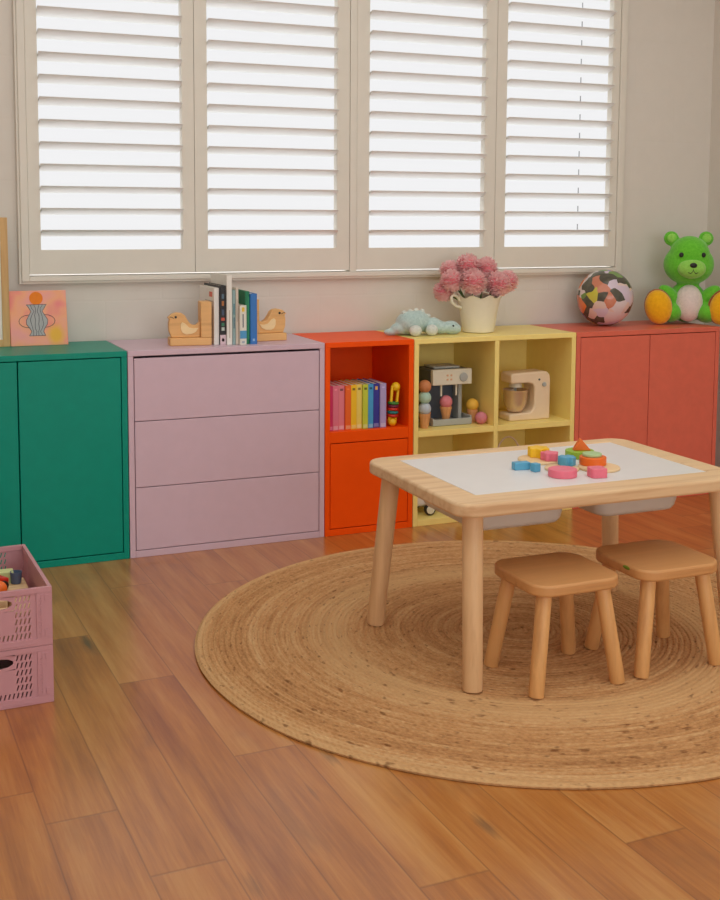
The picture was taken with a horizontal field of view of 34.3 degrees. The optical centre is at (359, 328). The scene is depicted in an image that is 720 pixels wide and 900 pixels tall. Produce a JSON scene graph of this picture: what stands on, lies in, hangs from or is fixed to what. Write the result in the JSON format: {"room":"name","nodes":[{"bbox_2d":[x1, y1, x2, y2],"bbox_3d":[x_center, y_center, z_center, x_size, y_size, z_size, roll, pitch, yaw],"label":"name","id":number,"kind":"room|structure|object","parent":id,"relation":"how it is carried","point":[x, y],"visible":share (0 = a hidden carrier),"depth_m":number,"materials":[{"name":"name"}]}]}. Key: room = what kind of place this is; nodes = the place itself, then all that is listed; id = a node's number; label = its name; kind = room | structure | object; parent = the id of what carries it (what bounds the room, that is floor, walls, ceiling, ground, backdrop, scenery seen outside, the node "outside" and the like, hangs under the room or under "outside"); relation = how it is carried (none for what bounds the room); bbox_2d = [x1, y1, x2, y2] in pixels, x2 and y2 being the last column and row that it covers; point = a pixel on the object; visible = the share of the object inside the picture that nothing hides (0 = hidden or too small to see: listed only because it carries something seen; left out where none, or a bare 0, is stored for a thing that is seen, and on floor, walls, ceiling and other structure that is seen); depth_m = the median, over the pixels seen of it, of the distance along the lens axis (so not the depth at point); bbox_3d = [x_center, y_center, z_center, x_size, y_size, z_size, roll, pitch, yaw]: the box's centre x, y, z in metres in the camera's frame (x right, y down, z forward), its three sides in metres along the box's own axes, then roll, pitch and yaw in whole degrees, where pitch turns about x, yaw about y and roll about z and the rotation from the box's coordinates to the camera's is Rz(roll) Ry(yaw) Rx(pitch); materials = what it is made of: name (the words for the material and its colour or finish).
{"room":"children's room","nodes":[
{"label":"children's room","id":0,"kind":"room"},
{"bbox_2d":[0,0,714,343],"bbox_3d":[-0.862,-0.635,4.147,5.317,2.950,0.050,-2,6,-23],"label":"wall","id":1,"kind":"structure","parent":0,"point":[671,42],"depth_m":4.91,"materials":[{"name":"white paint"}]},
{"bbox_2d":[12,0,628,283],"bbox_3d":[-0.033,-0.979,4.453,2.496,1.572,0.069,-2,6,-23],"label":"window","id":2,"kind":"structure","parent":1,"relation":"in","point":[17,5],"depth_m":4.41,"materials":[{"name":"white wood"}]},
{"bbox_2d":[24,0,194,274],"bbox_3d":[-0.873,-0.940,4.082,0.586,1.494,0.083,-2,6,-23],"label":"window shutter","id":3,"kind":"object","parent":2,"relation":"attached to","point":[92,261],"visible":1,"depth_m":4.10,"materials":[{"name":"white wood"}]},
{"bbox_2d":[193,0,349,271],"bbox_3d":[-0.323,-0.960,4.318,0.607,1.494,0.083,-2,6,-23],"label":"window shutter","id":4,"kind":"object","parent":2,"relation":"attached to","point":[336,258],"visible":1,"depth_m":4.33,"materials":[{"name":"white wood"}]},
{"bbox_2d":[356,0,497,269],"bbox_3d":[0.263,-0.982,4.569,0.608,1.494,0.083,-2,6,-23],"label":"window shutter","id":5,"kind":"object","parent":2,"relation":"attached to","point":[367,258],"visible":1,"depth_m":4.58,"materials":[{"name":"white wood"}]},
{"bbox_2d":[494,0,621,267],"bbox_3d":[0.814,-1.002,4.806,0.590,1.494,0.083,-2,6,-23],"label":"window shutter","id":6,"kind":"object","parent":2,"relation":"attached to","point":[545,256],"visible":1,"depth_m":4.82,"materials":[{"name":"white wood"}]},
{"bbox_2d":[0,494,719,899],"bbox_3d":[0.574,1.124,0.889,5.267,0.100,7.362,-2,6,-23],"label":"floor","id":7,"kind":"structure","parent":0,"point":[139,779],"depth_m":2.30,"materials":[{"name":"laminate"}]},
{"bbox_2d":[0,644,53,709],"bbox_3d":[-0.954,0.802,2.857,0.330,0.140,0.389,-2,6,-25],"label":"crate","id":8,"kind":"object","parent":7,"relation":"on","point":[26,674],"visible":0.63,"depth_m":2.73,"materials":[{"name":"pink plastic"}]},
{"bbox_2d":[0,544,52,651],"bbox_3d":[-0.954,0.662,2.843,0.330,0.140,0.389,-2,6,-25],"label":"crate","id":9,"kind":"object","parent":8,"relation":"on","point":[18,557],"visible":0.94,"depth_m":2.73,"materials":[{"name":"pink plastic"}]},
{"bbox_2d":[0,601,7,607],"bbox_3d":[-0.918,0.689,2.839,0.110,0.080,0.110,-2,6,-20],"label":"wooden block","id":10,"kind":"object","parent":9,"relation":"on","point":[3,604],"visible":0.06,"depth_m":2.80,"materials":[{"name":"brown wood"}]},
{"bbox_2d":[0,581,6,591],"bbox_3d":[-0.873,0.630,2.817,0.040,0.040,0.040,-2,6,-23],"label":"ball","id":11,"kind":"object","parent":10,"relation":"on","point":[3,587],"visible":0.65,"depth_m":2.81,"materials":[{"name":"orange plastic"}]},
{"bbox_2d":[0,575,8,588],"bbox_3d":[-0.910,0.622,2.858,0.052,0.048,0.092,5,7,38],"label":"toy car","id":12,"kind":"object","parent":10,"relation":"on","point":[4,579],"visible":0.62,"depth_m":2.87,"materials":[{"name":"red plastic"}]},
{"bbox_2d":[0,568,13,582],"bbox_3d":[-0.951,0.666,2.938,0.150,0.105,0.030,-2,6,-20],"label":"wooden block","id":13,"kind":"object","parent":9,"relation":"in","point":[4,572],"visible":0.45,"depth_m":2.94,"materials":[{"name":"yellow wood"}]},
{"bbox_2d":[0,604,30,641],"bbox_3d":[-0.833,0.701,2.743,0.130,0.075,0.050,-2,6,-26],"label":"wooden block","id":14,"kind":"object","parent":9,"relation":"in","point":[29,604],"visible":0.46,"depth_m":2.74,"materials":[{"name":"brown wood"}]},
{"bbox_2d":[7,577,29,606],"bbox_3d":[-0.862,0.682,2.934,0.050,0.075,0.120,-2,6,-23],"label":"wooden block","id":15,"kind":"object","parent":9,"relation":"in","point":[23,584],"visible":0.12,"depth_m":2.92,"materials":[{"name":"brown wood"}]},
{"bbox_2d":[10,570,21,583],"bbox_3d":[-0.869,0.628,2.945,0.030,0.030,0.035,-2,6,-21],"label":"cup","id":16,"kind":"object","parent":15,"relation":"on","point":[16,577],"visible":1,"depth_m":2.93,"materials":[{"name":"blue plastic"}]},
{"bbox_2d":[0,341,129,568],"bbox_3d":[-1.158,0.419,3.890,0.698,0.700,0.346,-2,6,-23],"label":"base cabinet","id":17,"kind":"object","parent":7,"relation":"on","point":[64,478],"visible":0.9,"depth_m":3.79,"materials":[{"name":"teal paint"}]},
{"bbox_2d":[0,217,9,346],"bbox_3d":[-1.334,-0.151,3.872,0.320,0.435,0.020,-2,4,-23],"label":"framed picture","id":18,"kind":"object","parent":17,"relation":"on","point":[4,275],"visible":1,"depth_m":3.92,"materials":[{"name":"brown wood"}]},
{"bbox_2d":[9,290,67,346],"bbox_3d":[-1.103,-0.035,3.997,0.191,0.188,0.056,-2,6,-23],"label":"canvas painting","id":19,"kind":"object","parent":17,"relation":"on","point":[37,318],"visible":0.98,"depth_m":3.99,"materials":[{"name":"paint"}]},
{"bbox_2d":[107,334,324,557],"bbox_3d":[-0.515,0.395,4.166,0.698,0.700,0.346,-2,6,-23],"label":"drawer unit","id":20,"kind":"object","parent":7,"relation":"on","point":[226,442],"visible":0.77,"depth_m":4.00,"materials":[{"name":"purple paint"}]},
{"bbox_2d":[167,300,211,345],"bbox_3d":[-0.590,-0.018,4.021,0.147,0.150,0.068,-1,6,-16],"label":"bookend","id":21,"kind":"object","parent":20,"relation":"on","point":[182,333],"visible":1,"depth_m":4.00,"materials":[{"name":"brown wood"}]},
{"bbox_2d":[200,285,218,344],"bbox_3d":[-0.531,-0.050,4.102,0.019,0.197,0.180,-2,6,-23],"label":"book","id":22,"kind":"object","parent":20,"relation":"on","point":[209,293],"visible":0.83,"depth_m":4.03,"materials":[{"name":"white paper"}]},
{"bbox_2d":[204,282,225,344],"bbox_3d":[-0.512,-0.054,4.110,0.020,0.205,0.201,-2,6,-23],"label":"book","id":23,"kind":"object","parent":20,"relation":"on","point":[222,288],"visible":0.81,"depth_m":4.02,"materials":[{"name":"black paper"}]},
{"bbox_2d":[211,272,231,344],"bbox_3d":[-0.489,-0.072,4.109,0.019,0.241,0.201,-2,6,-23],"label":"book","id":24,"kind":"object","parent":20,"relation":"on","point":[217,278],"visible":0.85,"depth_m":4.02,"materials":[{"name":"white paper"}]},
{"bbox_2d":[232,289,235,344],"bbox_3d":[-0.468,-0.046,4.102,0.010,0.190,0.171,-2,6,-23],"label":"book","id":25,"kind":"object","parent":20,"relation":"on","point":[233,291],"visible":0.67,"depth_m":4.03,"materials":[{"name":"paper"}]},
{"bbox_2d":[232,287,238,344],"bbox_3d":[-0.458,-0.050,4.106,0.009,0.197,0.171,-2,6,-23],"label":"book","id":26,"kind":"object","parent":20,"relation":"on","point":[233,288],"visible":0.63,"depth_m":4.03,"materials":[{"name":"white paper"}]},
{"bbox_2d":[238,303,246,344],"bbox_3d":[-0.425,-0.016,4.077,0.024,0.137,0.111,-2,6,-23],"label":"book","id":27,"kind":"object","parent":20,"relation":"on","point":[242,326],"visible":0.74,"depth_m":4.03,"materials":[{"name":"white paper"}]},
{"bbox_2d":[238,289,248,343],"bbox_3d":[-0.425,-0.045,4.126,0.015,0.184,0.171,-2,6,-23],"label":"book","id":28,"kind":"object","parent":20,"relation":"on","point":[243,296],"visible":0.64,"depth_m":4.05,"materials":[{"name":"green paper"}]},
{"bbox_2d":[249,292,256,343],"bbox_3d":[-0.403,-0.041,4.128,0.024,0.176,0.171,-2,6,-23],"label":"book","id":29,"kind":"object","parent":20,"relation":"on","point":[252,296],"visible":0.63,"depth_m":4.05,"materials":[{"name":"blue paper"}]},
{"bbox_2d":[257,299,286,341],"bbox_3d":[-0.336,-0.033,4.181,0.139,0.150,0.068,-2,6,-27],"label":"bookend","id":30,"kind":"object","parent":20,"relation":"on","point":[271,328],"visible":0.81,"depth_m":4.17,"materials":[{"name":"brown wood"}]},
{"bbox_2d":[294,330,413,536],"bbox_3d":[-0.033,0.378,4.373,0.348,0.700,0.346,-2,6,-23],"label":"shelf unit","id":31,"kind":"object","parent":7,"relation":"on","point":[351,492],"visible":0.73,"depth_m":4.24,"materials":[{"name":"orange paint"}]},
{"bbox_2d":[330,385,332,430],"bbox_3d":[-0.132,0.281,4.237,0.013,0.162,0.151,-2,6,-23],"label":"book","id":32,"kind":"object","parent":31,"relation":"on","point":[331,387],"visible":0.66,"depth_m":4.17,"materials":[{"name":"pink paper"}]},
{"bbox_2d":[330,383,338,430],"bbox_3d":[-0.117,0.280,4.247,0.022,0.162,0.151,-2,6,-23],"label":"book","id":33,"kind":"object","parent":31,"relation":"on","point":[335,387],"visible":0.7,"depth_m":4.18,"materials":[{"name":"pink paper"}]},
{"bbox_2d":[330,380,343,429],"bbox_3d":[-0.096,0.279,4.259,0.023,0.162,0.151,-2,6,-23],"label":"book","id":34,"kind":"object","parent":31,"relation":"on","point":[341,387],"visible":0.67,"depth_m":4.19,"materials":[{"name":"pink paper"}]},
{"bbox_2d":[331,380,350,429],"bbox_3d":[-0.072,0.279,4.263,0.022,0.162,0.151,-2,6,-23],"label":"book","id":35,"kind":"object","parent":31,"relation":"on","point":[347,388],"visible":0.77,"depth_m":4.20,"materials":[{"name":"orange paper"}]},
{"bbox_2d":[337,379,356,429],"bbox_3d":[-0.052,0.277,4.274,0.022,0.162,0.151,-2,6,-23],"label":"book","id":36,"kind":"object","parent":31,"relation":"on","point":[353,386],"visible":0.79,"depth_m":4.21,"materials":[{"name":"yellow paper"}]},
{"bbox_2d":[341,379,361,428],"bbox_3d":[-0.032,0.276,4.286,0.021,0.162,0.151,-2,6,-23],"label":"book","id":37,"kind":"object","parent":31,"relation":"on","point":[359,386],"visible":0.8,"depth_m":4.22,"materials":[{"name":"yellow paper"}]},
{"bbox_2d":[347,379,367,428],"bbox_3d":[-0.010,0.276,4.289,0.021,0.162,0.151,-2,6,-23],"label":"book","id":38,"kind":"object","parent":31,"relation":"on","point":[364,385],"visible":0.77,"depth_m":4.22,"materials":[{"name":"paper"}]},
{"bbox_2d":[354,379,372,427],"bbox_3d":[0.009,0.275,4.301,0.021,0.162,0.151,-2,6,-23],"label":"book","id":39,"kind":"object","parent":31,"relation":"on","point":[370,385],"visible":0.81,"depth_m":4.23,"materials":[{"name":"blue paper"}]},
{"bbox_2d":[357,378,378,427],"bbox_3d":[0.030,0.274,4.313,0.024,0.162,0.151,-2,6,-23],"label":"book","id":40,"kind":"object","parent":31,"relation":"on","point":[375,384],"visible":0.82,"depth_m":4.25,"materials":[{"name":"paper"}]},
{"bbox_2d":[364,378,385,427],"bbox_3d":[0.055,0.274,4.317,0.024,0.162,0.151,-2,6,-23],"label":"book","id":41,"kind":"object","parent":31,"relation":"on","point":[382,386],"visible":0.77,"depth_m":4.25,"materials":[{"name":"purple paper"}]},
{"bbox_2d":[387,382,399,425],"bbox_3d":[0.123,0.278,4.279,0.049,0.162,0.044,0,6,1],"label":"toy rattle","id":42,"kind":"object","parent":31,"relation":"on","point":[392,408],"visible":1,"depth_m":4.27,"materials":[{"name":"yellow plastic"}]},
{"bbox_2d":[195,540,719,789],"bbox_3d":[0.439,0.838,3.232,1.778,0.012,1.778,4,7,36],"label":"rug","id":43,"kind":"object","parent":7,"relation":"on","point":[294,648],"visible":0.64,"depth_m":2.88,"materials":[{"name":"wicker"}]},
{"bbox_2d":[367,438,719,692],"bbox_3d":[0.521,0.605,3.158,0.872,0.471,0.578,-2,6,-23],"label":"table","id":44,"kind":"object","parent":43,"relation":"on","point":[475,485],"visible":0.93,"depth_m":2.99,"materials":[{"name":"brown wood"}]},
{"bbox_2d":[424,501,561,529],"bbox_3d":[0.345,0.450,3.082,0.299,0.080,0.353,-2,6,-23],"label":"storage bin","id":45,"kind":"object","parent":44,"relation":"hanging from","point":[541,517],"visible":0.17,"depth_m":2.94,"materials":[{"name":"plastic"}]},
{"bbox_2d":[512,461,529,469],"bbox_3d":[0.429,0.365,3.106,0.045,0.020,0.024,-1,6,-16],"label":"block","id":46,"kind":"object","parent":44,"relation":"on","point":[516,465],"visible":1,"depth_m":3.10,"materials":[{"name":"blue wood"}]},
{"bbox_2d":[530,462,540,471],"bbox_3d":[0.464,0.367,3.081,0.020,0.022,0.020,-3,7,-32],"label":"block","id":47,"kind":"object","parent":44,"relation":"on","point":[534,467],"visible":1,"depth_m":3.08,"materials":[{"name":"blue wood"}]},
{"bbox_2d":[518,455,557,464],"bbox_3d":[0.493,0.362,3.215,0.116,0.007,0.116,-2,6,-23],"label":"plate","id":48,"kind":"object","parent":44,"relation":"on","point":[523,457],"visible":0.45,"depth_m":3.19,"materials":[{"name":"brown wood"}]},
{"bbox_2d":[527,445,549,458],"bbox_3d":[0.496,0.343,3.238,0.063,0.026,0.056,-4,7,-35],"label":"block","id":49,"kind":"object","parent":48,"relation":"on","point":[534,451],"visible":0.83,"depth_m":3.22,"materials":[{"name":"yellow wood"}]},
{"bbox_2d":[540,450,557,461],"bbox_3d":[0.522,0.349,3.193,0.047,0.022,0.049,-2,6,-23],"label":"block","id":50,"kind":"object","parent":48,"relation":"on","point":[547,455],"visible":0.99,"depth_m":3.17,"materials":[{"name":"pink wood"}]},
{"bbox_2d":[544,464,579,471],"bbox_3d":[0.538,0.373,3.106,0.092,0.006,0.092,-2,6,-23],"label":"plate","id":51,"kind":"object","parent":44,"relation":"on","point":[546,467],"visible":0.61,"depth_m":3.12,"materials":[{"name":"brown wood"}]},
{"bbox_2d":[558,455,575,466],"bbox_3d":[0.556,0.355,3.134,0.044,0.024,0.044,5,7,38],"label":"block","id":52,"kind":"object","parent":51,"relation":"on","point":[563,460],"visible":0.94,"depth_m":3.12,"materials":[{"name":"blue wood"}]},
{"bbox_2d":[548,466,576,478],"bbox_3d":[0.526,0.374,3.028,0.075,0.020,0.075,-3,6,-29],"label":"block","id":53,"kind":"object","parent":44,"relation":"on","point":[558,472],"visible":1,"depth_m":3.00,"materials":[{"name":"pink wood"}]},
{"bbox_2d":[565,447,593,459],"bbox_3d":[0.616,0.350,3.269,0.080,0.020,0.080,-2,6,-23],"label":"block","id":54,"kind":"object","parent":44,"relation":"on","point":[569,451],"visible":0.43,"depth_m":3.25,"materials":[{"name":"green wood"}]},
{"bbox_2d":[572,438,590,450],"bbox_3d":[0.621,0.324,3.266,0.049,0.033,0.022,0,6,-3],"label":"block","id":55,"kind":"object","parent":54,"relation":"on","point":[580,445],"visible":1,"depth_m":3.26,"materials":[{"name":"orange wood"}]},
{"bbox_2d":[587,466,606,478],"bbox_3d":[0.615,0.372,3.023,0.044,0.024,0.044,-1,6,-13],"label":"block","id":56,"kind":"object","parent":44,"relation":"on","point":[595,472],"visible":1,"depth_m":3.00,"materials":[{"name":"pink wood"}]},
{"bbox_2d":[578,463,619,472],"bbox_3d":[0.639,0.372,3.119,0.112,0.007,0.112,-2,6,-23],"label":"plate","id":57,"kind":"object","parent":44,"relation":"on","point":[611,468],"visible":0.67,"depth_m":3.10,"materials":[{"name":"brown wood"}]},
{"bbox_2d":[579,454,606,465],"bbox_3d":[0.627,0.355,3.141,0.072,0.022,0.072,-2,6,-23],"label":"block","id":58,"kind":"object","parent":57,"relation":"on","point":[585,461],"visible":0.79,"depth_m":3.11,"materials":[{"name":"orange wood"}]},
{"bbox_2d":[582,451,601,457],"bbox_3d":[0.626,0.340,3.143,0.052,0.008,0.052,-2,6,-23],"label":"block","id":59,"kind":"object","parent":58,"relation":"on","point":[592,454],"visible":1,"depth_m":3.13,"materials":[{"name":"green wood"}]},
{"bbox_2d":[579,496,676,515],"bbox_3d":[0.681,0.438,3.227,0.291,0.080,0.353,-2,6,-23],"label":"storage bin","id":60,"kind":"object","parent":44,"relation":"hanging from","point":[630,507],"visible":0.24,"depth_m":3.07,"materials":[{"name":"plastic"}]},
{"bbox_2d":[484,552,624,698],"bbox_3d":[0.484,0.730,2.903,0.270,0.273,0.253,-2,6,-23],"label":"stool","id":61,"kind":"object","parent":43,"relation":"on","point":[563,575],"visible":1,"depth_m":2.85,"materials":[{"name":"brown wood"}]},
{"bbox_2d":[584,539,719,678],"bbox_3d":[0.764,0.719,3.026,0.270,0.273,0.253,-2,6,-23],"label":"stool","id":62,"kind":"object","parent":43,"relation":"on","point":[655,562],"visible":1,"depth_m":2.97,"materials":[{"name":"brown wood"}]},
{"bbox_2d":[376,325,575,526],"bbox_3d":[0.449,0.360,4.580,0.698,0.700,0.346,-2,6,-23],"label":"cubby shelf","id":63,"kind":"object","parent":7,"relation":"on","point":[510,347],"visible":0.48,"depth_m":4.56,"materials":[{"name":"yellow paint"}]},
{"bbox_2d":[384,308,460,335],"bbox_3d":[0.232,-0.027,4.410,0.305,0.099,0.152,-2,6,-23],"label":"dinosaur","id":64,"kind":"object","parent":63,"relation":"on","point":[410,322],"visible":1,"depth_m":4.36},
{"bbox_2d":[418,380,430,428],"bbox_3d":[0.242,0.282,4.359,0.049,0.181,0.049,-2,6,-23],"label":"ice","id":65,"kind":"object","parent":63,"relation":"on","point":[424,409],"visible":0.98,"depth_m":4.34,"materials":[{"name":"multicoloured wood"}]},
{"bbox_2d":[417,498,435,514],"bbox_3d":[0.272,0.638,4.463,0.178,0.120,0.137,-2,6,-23],"label":"scooter","id":66,"kind":"object","parent":63,"relation":"on","point":[428,510],"visible":0.2,"depth_m":4.39,"materials":[{"name":"beige wood"}]},
{"bbox_2d":[418,363,471,426],"bbox_3d":[0.320,0.251,4.476,0.171,0.222,0.152,-2,6,-23],"label":"coffee machine","id":67,"kind":"object","parent":63,"relation":"on","point":[448,379],"visible":0.84,"depth_m":4.44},
{"bbox_2d":[424,363,459,368],"bbox_3d":[0.314,0.144,4.474,0.110,0.009,0.090,-2,6,-23],"label":"tray","id":68,"kind":"object","parent":67,"relation":"on","point":[439,365],"depth_m":4.45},
{"bbox_2d":[440,395,451,418],"bbox_3d":[0.327,0.304,4.433,0.049,0.100,0.049,-2,6,-23],"label":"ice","id":69,"kind":"object","parent":67,"relation":"on","point":[445,401],"visible":1,"depth_m":4.42,"materials":[{"name":"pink wood"}]},
{"bbox_2d":[430,412,471,425],"bbox_3d":[0.333,0.346,4.459,0.166,0.032,0.090,-2,6,-23],"label":"drip tray","id":70,"kind":"object","parent":67,"relation":"on","point":[456,418],"depth_m":4.44,"materials":[{"name":"white plastic"}]},
{"bbox_2d":[466,398,478,422],"bbox_3d":[0.432,0.315,4.494,0.049,0.092,0.049,-2,6,-23],"label":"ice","id":71,"kind":"object","parent":63,"relation":"on","point":[472,404],"visible":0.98,"depth_m":4.48,"materials":[{"name":"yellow wood"}]},
{"bbox_2d":[450,293,501,332],"bbox_3d":[0.459,-0.063,4.516,0.183,0.155,0.183,3,6,21],"label":"jug","id":72,"kind":"object","parent":63,"relation":"on","point":[477,315],"visible":0.95,"depth_m":4.46,"materials":[{"name":"white ceramic"}]},
{"bbox_2d":[433,283,456,301],"bbox_3d":[0.340,-0.138,4.482,0.126,0.095,0.088,1,6,11],"label":"dahlia","id":73,"kind":"object","parent":72,"relation":"in","point":[439,292],"visible":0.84,"depth_m":4.46,"materials":[{"name":"pink plant"}]},
{"bbox_2d":[439,268,463,297],"bbox_3d":[0.360,-0.160,4.460,0.115,0.142,0.097,1,6,4],"label":"dahlia","id":74,"kind":"object","parent":72,"relation":"in","point":[451,280],"visible":1,"depth_m":4.43,"materials":[{"name":"pink plant"}]},
{"bbox_2d":[439,260,464,297],"bbox_3d":[0.355,-0.182,4.521,0.104,0.171,0.090,-3,7,-34],"label":"dahlia","id":75,"kind":"object","parent":72,"relation":"in","point":[447,264],"visible":0.58,"depth_m":4.49,"materials":[{"name":"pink plant"}]},
{"bbox_2d":[456,252,481,295],"bbox_3d":[0.417,-0.196,4.510,0.107,0.200,0.102,0,6,-4],"label":"dahlia","id":76,"kind":"object","parent":72,"relation":"in","point":[465,262],"visible":0.83,"depth_m":4.48,"materials":[{"name":"pink plant"}]},
{"bbox_2d":[460,268,488,295],"bbox_3d":[0.434,-0.160,4.447,0.111,0.144,0.113,-2,6,-23],"label":"dahlia","id":77,"kind":"object","parent":72,"relation":"in","point":[474,281],"visible":1,"depth_m":4.42,"materials":[{"name":"pink plant"}]},
{"bbox_2d":[479,256,497,298],"bbox_3d":[0.492,-0.192,4.550,0.100,0.186,0.098,-5,8,-44],"label":"dahlia","id":78,"kind":"object","parent":72,"relation":"in","point":[488,265],"visible":0.75,"depth_m":4.52,"materials":[{"name":"pink plant"}]},
{"bbox_2d":[485,271,510,296],"bbox_3d":[0.531,-0.158,4.493,0.111,0.131,0.109,3,6,26],"label":"dahlia","id":79,"kind":"object","parent":72,"relation":"in","point":[499,283],"visible":0.99,"depth_m":4.46,"materials":[{"name":"pink plant"}]},
{"bbox_2d":[503,270,518,291],"bbox_3d":[0.561,-0.165,4.570,0.126,0.132,0.096,1,6,6],"label":"dahlia","id":80,"kind":"object","parent":72,"relation":"in","point":[512,276],"visible":0.41,"depth_m":4.54,"materials":[{"name":"pink plant"}]},
{"bbox_2d":[475,412,486,423],"bbox_3d":[0.463,0.341,4.455,0.047,0.047,0.047,-2,6,-23],"label":"scoop","id":81,"kind":"object","parent":63,"relation":"on","point":[480,417],"visible":1,"depth_m":4.44,"materials":[{"name":"pink plastic"}]},
{"bbox_2d":[498,436,518,447],"bbox_3d":[0.577,0.554,4.553,0.133,0.274,0.132,-2,6,-23],"label":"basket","id":82,"kind":"object","parent":63,"relation":"on","point":[513,438],"visible":0.19,"depth_m":4.54,"materials":[{"name":"brown wicker"}]},
{"bbox_2d":[499,369,549,420],"bbox_3d":[0.644,0.259,4.574,0.186,0.190,0.104,-2,6,-23],"label":"stand mixer","id":83,"kind":"object","parent":63,"relation":"on","point":[530,402],"visible":1,"depth_m":4.55,"materials":[{"name":"wood"}]},
{"bbox_2d":[502,387,528,412],"bbox_3d":[0.606,0.282,4.560,0.104,0.090,0.104,-2,6,-23],"label":"bowl","id":84,"kind":"object","parent":83,"relation":"on","point":[516,399],"depth_m":4.53,"materials":[{"name":"wood"}]},
{"bbox_2d":[534,320,719,508],"bbox_3d":[1.092,0.337,4.856,0.698,0.700,0.346,-2,6,-23],"label":"base cabinet","id":85,"kind":"object","parent":7,"relation":"on","point":[645,382],"visible":0.44,"depth_m":4.70,"materials":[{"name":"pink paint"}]},
{"bbox_2d":[577,270,633,325],"bbox_3d":[1.011,-0.127,4.809,0.231,0.231,0.231,6,8,43],"label":"ball","id":86,"kind":"object","parent":85,"relation":"on","point":[604,297],"visible":1,"depth_m":4.73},
{"bbox_2d":[644,231,719,324],"bbox_3d":[1.384,-0.214,4.905,0.377,0.387,0.207,1,6,5],"label":"plush bear","id":87,"kind":"object","parent":85,"relation":"on","point":[689,262],"visible":1,"depth_m":4.86},
{"bbox_2d":[704,0,719,466],"bbox_3d":[3.023,-0.383,1.798,0.050,2.950,7.362,-2,6,-23],"label":"wall","id":88,"kind":"structure","parent":0,"point":[713,221],"depth_m":5.12,"materials":[{"name":"white paint"}]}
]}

